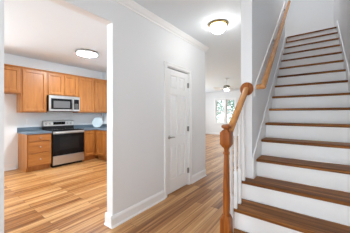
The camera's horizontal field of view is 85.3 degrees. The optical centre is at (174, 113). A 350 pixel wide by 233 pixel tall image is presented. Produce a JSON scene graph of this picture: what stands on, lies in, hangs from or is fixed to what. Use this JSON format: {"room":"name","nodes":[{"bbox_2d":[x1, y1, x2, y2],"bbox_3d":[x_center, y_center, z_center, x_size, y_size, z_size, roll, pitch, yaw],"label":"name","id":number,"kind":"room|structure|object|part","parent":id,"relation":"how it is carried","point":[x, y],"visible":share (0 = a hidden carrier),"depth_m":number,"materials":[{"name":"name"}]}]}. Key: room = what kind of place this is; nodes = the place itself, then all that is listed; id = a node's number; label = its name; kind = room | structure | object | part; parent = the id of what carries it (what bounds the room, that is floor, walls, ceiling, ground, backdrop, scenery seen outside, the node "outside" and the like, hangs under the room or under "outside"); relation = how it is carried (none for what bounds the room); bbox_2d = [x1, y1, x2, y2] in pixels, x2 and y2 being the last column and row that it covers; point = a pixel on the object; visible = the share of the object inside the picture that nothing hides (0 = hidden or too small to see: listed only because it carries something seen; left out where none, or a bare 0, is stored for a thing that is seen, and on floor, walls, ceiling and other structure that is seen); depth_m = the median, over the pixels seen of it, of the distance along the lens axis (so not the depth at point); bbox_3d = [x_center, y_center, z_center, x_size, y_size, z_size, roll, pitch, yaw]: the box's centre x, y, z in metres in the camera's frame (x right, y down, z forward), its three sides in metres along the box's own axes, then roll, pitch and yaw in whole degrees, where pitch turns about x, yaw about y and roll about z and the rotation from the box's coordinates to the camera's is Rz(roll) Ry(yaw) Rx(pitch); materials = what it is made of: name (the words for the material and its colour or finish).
{"room":"entrance hallway","nodes":[
{"label":"entrance hallway","id":0,"kind":"room"},
{"bbox_2d":[4,53,101,168],"bbox_3d":[-4.203,-0.045,4.006,0.120,2.690,5.860,0,0,36],"label":"wall","id":1,"kind":"structure","parent":0,"point":[13,120],"depth_m":4.70,"materials":[{"name":"paint"}]},
{"bbox_2d":[4,163,16,170],"bbox_3d":[-4.787,1.232,3.088,0.028,0.135,3.490,0,0,36],"label":"baseboard","id":2,"kind":"structure","parent":1,"relation":"attached to","point":[8,167],"depth_m":4.40,"materials":[{"name":"white paint"}]},
{"bbox_2d":[4,64,20,93],"bbox_3d":[-3.893,-0.775,4.035,0.343,0.620,0.913,0,0,36],"label":"upper cabinet","id":3,"kind":"object","parent":1,"relation":"attached to","point":[12,75],"visible":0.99,"depth_m":4.19,"materials":[{"name":"brown wood"}]},
{"bbox_2d":[4,64,106,80],"bbox_3d":[-3.091,-1.060,4.848,0.030,0.030,3.175,0,0,36],"label":"trim","id":4,"kind":"structure","parent":3,"relation":"attached to","point":[4,64],"depth_m":4.79,"materials":[{"name":"brown wood"}]},
{"bbox_2d":[17,66,46,112],"bbox_3d":[-3.466,-0.560,4.614,0.343,1.050,0.523,0,0,36],"label":"upper cabinet","id":5,"kind":"object","parent":1,"relation":"attached to","point":[32,98],"visible":0.98,"depth_m":4.49,"materials":[{"name":"brown wood"}]},
{"bbox_2d":[47,71,77,96],"bbox_3d":[-3.081,-0.780,5.135,0.343,0.610,0.768,0,0,36],"label":"upper cabinet","id":6,"kind":"object","parent":1,"relation":"attached to","point":[57,84],"visible":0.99,"depth_m":5.01,"materials":[{"name":"brown wood"}]},
{"bbox_3d":[-3.064,-0.763,4.888,0.023,0.533,0.352,0,0,36],"label":"door","id":7,"kind":"part","parent":6,"relation":"part of","materials":[{"name":"brown wood"}]},
{"bbox_2d":[47,95,79,111],"bbox_3d":[-3.032,-0.265,5.098,0.465,0.406,0.763,0,0,36],"label":"microwave","id":8,"kind":"object","parent":6,"relation":"attached to","point":[54,103],"visible":0.96,"depth_m":4.93,"materials":[{"name":"silver metal"}]},
{"bbox_3d":[-2.937,-0.254,4.923,0.028,0.359,0.592,0,0,36],"label":"door","id":9,"kind":"part","parent":8,"relation":"part of","materials":[{"name":"silver metal"}]},
{"bbox_3d":[-2.924,-0.258,4.915,0.003,0.271,0.501,0,0,36],"label":"door glass","id":10,"kind":"part","parent":8,"relation":"part of","materials":[{"name":"grey glass"}]},
{"bbox_3d":[-2.840,-0.763,5.192,0.023,0.533,0.352,0,0,36],"label":"door","id":11,"kind":"part","parent":6,"relation":"part of","materials":[{"name":"brown wood"}]},
{"bbox_2d":[73,76,106,112],"bbox_3d":[-2.566,-0.560,5.834,0.343,1.050,0.963,0,0,36],"label":"upper cabinet","id":12,"kind":"object","parent":1,"relation":"attached to","point":[92,93],"visible":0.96,"depth_m":5.68,"materials":[{"name":"brown wood"}]},
{"bbox_3d":[-2.579,-0.543,5.546,0.023,0.973,0.443,0,0,36],"label":"door","id":13,"kind":"part","parent":12,"relation":"part of","materials":[{"name":"brown wood"}]},
{"bbox_3d":[-2.295,-0.543,5.932,0.023,0.973,0.445,0,0,36],"label":"door","id":14,"kind":"part","parent":12,"relation":"part of","materials":[{"name":"brown wood"}]},
{"bbox_2d":[0,0,204,232],"bbox_3d":[-1.127,-0.045,1.713,0.108,2.690,5.820,0,0,36],"label":"wall","id":15,"kind":"structure","parent":0,"point":[138,48],"depth_m":2.46,"materials":[{"name":"paint"}]},
{"bbox_2d":[104,212,112,227],"bbox_3d":[-0.776,1.232,2.207,0.128,0.135,0.028,0,0,36],"label":"baseboard opening","id":16,"kind":"structure","parent":15,"relation":"attached to","point":[107,223],"depth_m":2.20,"materials":[{"name":"white paint"}]},
{"bbox_2d":[111,190,164,228],"bbox_3d":[-0.440,1.232,2.530,0.028,0.135,0.946,0,0,36],"label":"baseboard","id":17,"kind":"structure","parent":15,"relation":"attached to","point":[125,215],"depth_m":2.44,"materials":[{"name":"white paint"}]},
{"bbox_2d":[113,0,208,51],"bbox_3d":[-1.042,-1.349,1.675,0.074,0.082,5.820,0,0,36],"label":"trim","id":18,"kind":"structure","parent":15,"relation":"attached to","point":[131,5],"depth_m":2.77,"materials":[{"name":"white paint"}]},
{"bbox_2d":[164,61,191,198],"bbox_3d":[0.035,0.241,3.254,0.149,2.116,0.784,0,0,36],"label":"door","id":19,"kind":"structure","parent":15,"relation":"in","point":[177,79],"depth_m":3.23,"materials":[{"name":"white paint"}]},
{"bbox_2d":[192,169,206,183],"bbox_3d":[0.480,1.232,3.778,0.028,0.135,0.588,0,0,36],"label":"baseboard","id":20,"kind":"structure","parent":15,"relation":"attached to","point":[201,174],"depth_m":3.76,"materials":[{"name":"white paint"}]},
{"bbox_2d":[102,71,106,123],"bbox_3d":[-1.181,-0.045,5.492,3.220,2.690,0.120,0,0,36],"label":"wall","id":21,"kind":"structure","parent":0,"point":[104,74],"depth_m":6.26,"materials":[{"name":"paint"}]},
{"bbox_2d":[4,0,240,92],"bbox_3d":[0.320,-1.460,5.417,6.925,0.140,13.740,0,0,36],"label":"ceiling","id":22,"kind":"structure","parent":0,"point":[45,30],"depth_m":3.24,"materials":[{"name":"paint"}]},
{"bbox_2d":[75,49,98,57],"bbox_3d":[-1.977,-1.356,4.278,0.480,0.066,0.480,0,0,36],"label":"ceiling light","id":23,"kind":"object","parent":22,"relation":"attached to","point":[89,53],"visible":1,"depth_m":4.17,"materials":[{"name":"white glass"}]},
{"bbox_2d":[77,51,96,56],"bbox_3d":[-1.977,-1.342,4.278,0.410,0.038,0.410,0,0,36],"label":"diffuser","id":24,"kind":"object","parent":23,"relation":"attached to","point":[81,53],"depth_m":4.21,"materials":[{"name":"white glass"}]},
{"bbox_2d":[209,19,227,33],"bbox_3d":[0.666,-1.319,2.926,0.296,0.142,0.296,0,0,36],"label":"ceiling light","id":25,"kind":"object","parent":22,"relation":"attached to","point":[218,26],"visible":1,"depth_m":2.84,"materials":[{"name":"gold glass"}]},
{"bbox_2d":[214,78,233,90],"bbox_3d":[2.045,-1.140,7.469,1.141,0.500,1.108,0,0,36],"label":"ceiling fan","id":26,"kind":"object","parent":22,"relation":"hanging from","point":[226,87],"visible":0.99,"depth_m":7.35,"materials":[{"name":"white plastic"}]},
{"bbox_2d":[4,134,346,232],"bbox_3d":[0.320,1.360,5.417,6.925,0.120,13.740,0,0,36],"label":"floor","id":27,"kind":"structure","parent":0,"point":[70,198],"depth_m":2.79,"materials":[{"name":"brown wood"}]},
{"bbox_2d":[18,133,51,172],"bbox_3d":[-3.331,0.877,4.529,0.661,0.844,0.487,0,0,36],"label":"base cabinet","id":28,"kind":"object","parent":27,"relation":"on","point":[34,150],"visible":1,"depth_m":4.34,"materials":[{"name":"brown wood"}]},
{"bbox_2d":[17,127,51,134],"bbox_3d":[-3.346,0.390,4.529,0.637,0.130,0.509,0,0,36],"label":"countertop","id":29,"kind":"structure","parent":28,"relation":"on","point":[23,130],"depth_m":4.51,"materials":[{"name":"blue laminate"}]},
{"bbox_3d":[-3.096,0.542,4.357,0.023,0.135,0.440,0,0,36],"label":"drawer","id":30,"kind":"part","parent":28,"relation":"part of","materials":[{"name":"brown wood"}]},
{"bbox_3d":[-3.096,0.752,4.357,0.023,0.255,0.440,0,0,36],"label":"drawer","id":31,"kind":"part","parent":28,"relation":"part of","materials":[{"name":"brown wood"}]},
{"bbox_3d":[-3.096,1.030,4.357,0.023,0.270,0.440,0,0,36],"label":"drawer","id":32,"kind":"part","parent":28,"relation":"part of","materials":[{"name":"brown wood"}]},
{"bbox_2d":[42,120,83,167],"bbox_3d":[-2.922,0.740,5.015,0.704,1.119,0.766,0,0,36],"label":"range","id":33,"kind":"object","parent":27,"relation":"on","point":[67,140],"visible":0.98,"depth_m":4.86,"materials":[{"name":"black metal"}]},
{"bbox_2d":[43,128,82,130],"bbox_3d":[-2.920,0.405,5.014,0.589,0.019,0.764,0,0,36],"label":"cooktop","id":34,"kind":"object","parent":33,"relation":"in","point":[46,129],"depth_m":4.90,"materials":[{"name":"black glass"}]},
{"bbox_3d":[-2.695,1.129,4.848,0.035,0.213,0.760,0,0,36],"label":"storage drawer","id":35,"kind":"part","parent":33,"relation":"part of","materials":[{"name":"silver metal"}]},
{"bbox_3d":[-2.696,0.719,4.849,0.033,0.593,0.760,0,0,36],"label":"oven door","id":36,"kind":"part","parent":33,"relation":"part of","materials":[{"name":"black glass"}]},
{"bbox_3d":[-2.660,0.458,4.822,0.052,0.028,0.686,0,0,36],"label":"handle","id":37,"kind":"part","parent":33,"relation":"part of","materials":[{"name":"silver metal"}]},
{"bbox_2d":[82,130,97,160],"bbox_3d":[-2.449,0.877,5.748,0.633,0.844,0.963,0,0,36],"label":"base cabinet","id":38,"kind":"object","parent":27,"relation":"on","point":[89,135],"visible":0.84,"depth_m":5.34,"materials":[{"name":"brown wood"}]},
{"bbox_3d":[-2.382,0.820,5.325,0.023,0.690,0.315,0,0,36],"label":"door","id":39,"kind":"part","parent":38,"relation":"part of","materials":[{"name":"brown wood"}]},
{"bbox_2d":[96,130,106,160],"bbox_3d":[-1.512,0.877,5.271,1.489,0.844,0.619,0,0,36],"label":"base cabinet","id":40,"kind":"object","parent":27,"relation":"on","point":[101,136],"visible":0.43,"depth_m":5.30,"materials":[{"name":"brown wood"}]},
{"bbox_2d":[74,124,106,130],"bbox_3d":[-1.847,0.390,5.304,2.129,0.130,0.967,0,0,36],"label":"countertop","id":41,"kind":"structure","parent":40,"relation":"on","point":[86,127],"depth_m":5.73,"materials":[{"name":"blue laminate"}]},
{"bbox_2d":[92,117,102,127],"bbox_3d":[-2.304,0.259,5.633,0.302,0.310,0.118,0,0,-2],"label":"plate","id":42,"kind":"object","parent":41,"relation":"on","point":[97,122],"visible":0.99,"depth_m":5.66,"materials":[{"name":"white ceramic"}]},
{"bbox_3d":[-2.099,0.820,5.334,0.380,0.690,0.023,0,0,36],"label":"door","id":43,"kind":"part","parent":40,"relation":"part of","materials":[{"name":"brown wood"}]},
{"bbox_3d":[-1.745,0.820,5.073,0.460,0.690,0.023,0,0,36],"label":"door","id":44,"kind":"part","parent":40,"relation":"part of","materials":[{"name":"brown wood"}]},
{"bbox_2d":[234,20,349,232],"bbox_3d":[1.972,-0.346,2.895,1.028,3.292,4.200,0,0,36],"label":"staircase","id":45,"kind":"structure","parent":27,"relation":"on","point":[310,90],"depth_m":2.16,"materials":[{"name":"brown wood"}]},
{"bbox_2d":[220,82,253,232],"bbox_3d":[0.616,0.374,1.872,0.148,1.456,0.637,0,0,36],"label":"balustrade","id":46,"kind":"object","parent":45,"relation":"on","point":[230,202],"visible":1,"depth_m":1.74,"materials":[{"name":"brown wood"}]},
{"bbox_3d":[0.448,0.621,1.655,0.086,0.962,0.086,0,0,36],"label":"newel post","id":47,"kind":"part","parent":46,"relation":"part of","materials":[{"name":"brown wood"}]},
{"bbox_3d":[0.635,-0.050,1.898,0.064,0.495,0.573,0,0,36],"label":"handrail","id":48,"kind":"part","parent":46,"relation":"part of","materials":[{"name":"brown wood"}]},
{"bbox_2d":[205,90,240,132],"bbox_3d":[3.932,-0.045,11.215,5.860,2.690,0.120,0,0,36],"label":"wall","id":49,"kind":"structure","parent":0,"point":[210,126],"depth_m":12.21,"materials":[{"name":"paint"}]},
{"bbox_2d":[214,98,224,123],"bbox_3d":[2.837,-0.190,11.979,0.690,1.600,0.150,0,0,36],"label":"window","id":50,"kind":"structure","parent":49,"relation":"in","point":[216,99],"depth_m":12.01,"materials":[{"name":"white paint"}]},
{"bbox_3d":[2.854,0.200,11.993,0.558,0.759,0.034,0,0,36],"label":"sash","id":51,"kind":"part","parent":50,"relation":"part of","materials":[{"name":"white glass"}]},
{"bbox_2d":[205,132,233,135],"bbox_3d":[2.833,1.232,11.932,2.960,0.135,0.028,0,0,36],"label":"baseboard","id":52,"kind":"structure","parent":49,"relation":"attached to","point":[217,133],"depth_m":12.18,"materials":[{"name":"white paint"}]},
{"bbox_2d":[225,97,235,123],"bbox_3d":[3.392,-0.190,11.569,0.690,1.600,0.150,0,0,36],"label":"window","id":53,"kind":"structure","parent":49,"relation":"in","point":[234,98],"depth_m":11.72,"materials":[{"name":"white paint"}]},
{"bbox_3d":[3.423,-0.519,11.619,0.558,0.759,0.034,0,0,36],"label":"sash","id":54,"kind":"part","parent":53,"relation":"part of","materials":[{"name":"glass"}]},
{"bbox_2d":[241,0,300,204],"bbox_3d":[3.504,-1.500,5.797,0.120,5.600,9.110,0,0,36],"label":"wall","id":55,"kind":"structure","parent":0,"point":[259,18],"depth_m":2.22,"materials":[{"name":"paint"}]},
{"bbox_2d":[253,0,290,95],"bbox_3d":[1.767,-1.410,3.244,0.113,2.420,2.895,0,0,36],"label":"wall handrail","id":56,"kind":"object","parent":55,"relation":"attached to","point":[265,78],"visible":0.97,"depth_m":2.67,"materials":[{"name":"brown wood"}]},
{"bbox_2d":[285,0,333,37],"bbox_3d":[2.781,-3.076,5.976,3.385,2.448,0.120,0,0,36],"label":"wall","id":57,"kind":"structure","parent":0,"point":[303,16],"depth_m":5.24,"materials":[{"name":"paint"}]},
{"bbox_2d":[333,0,349,192],"bbox_3d":[1.604,-1.500,1.426,0.120,5.600,8.840,0,0,36],"label":"wall","id":58,"kind":"structure","parent":0,"point":[341,7],"depth_m":3.09,"materials":[{"name":"paint"}]},
{"label":"outside","id":59,"kind":"structure","parent":0,"visible":0},
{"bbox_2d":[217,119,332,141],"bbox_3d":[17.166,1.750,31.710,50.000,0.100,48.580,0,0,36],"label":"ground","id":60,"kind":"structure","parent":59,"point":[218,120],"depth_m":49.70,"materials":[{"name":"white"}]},
{"bbox_2d":[217,101,222,119],"bbox_3d":[3.437,-0.182,19.173,3.068,3.764,3.008,0,0,10],"label":"tree","id":61,"kind":"object","parent":60,"relation":"on","point":[218,102],"visible":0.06,"depth_m":18.42,"materials":[{"name":"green plant"}]},
{"bbox_2d":[219,100,233,118],"bbox_3d":[5.252,-0.123,16.367,2.808,3.646,2.898,0,0,36],"label":"tree","id":62,"kind":"object","parent":60,"relation":"on","point":[229,101],"visible":0.2,"depth_m":15.98,"materials":[{"name":"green plant"}]}
]}

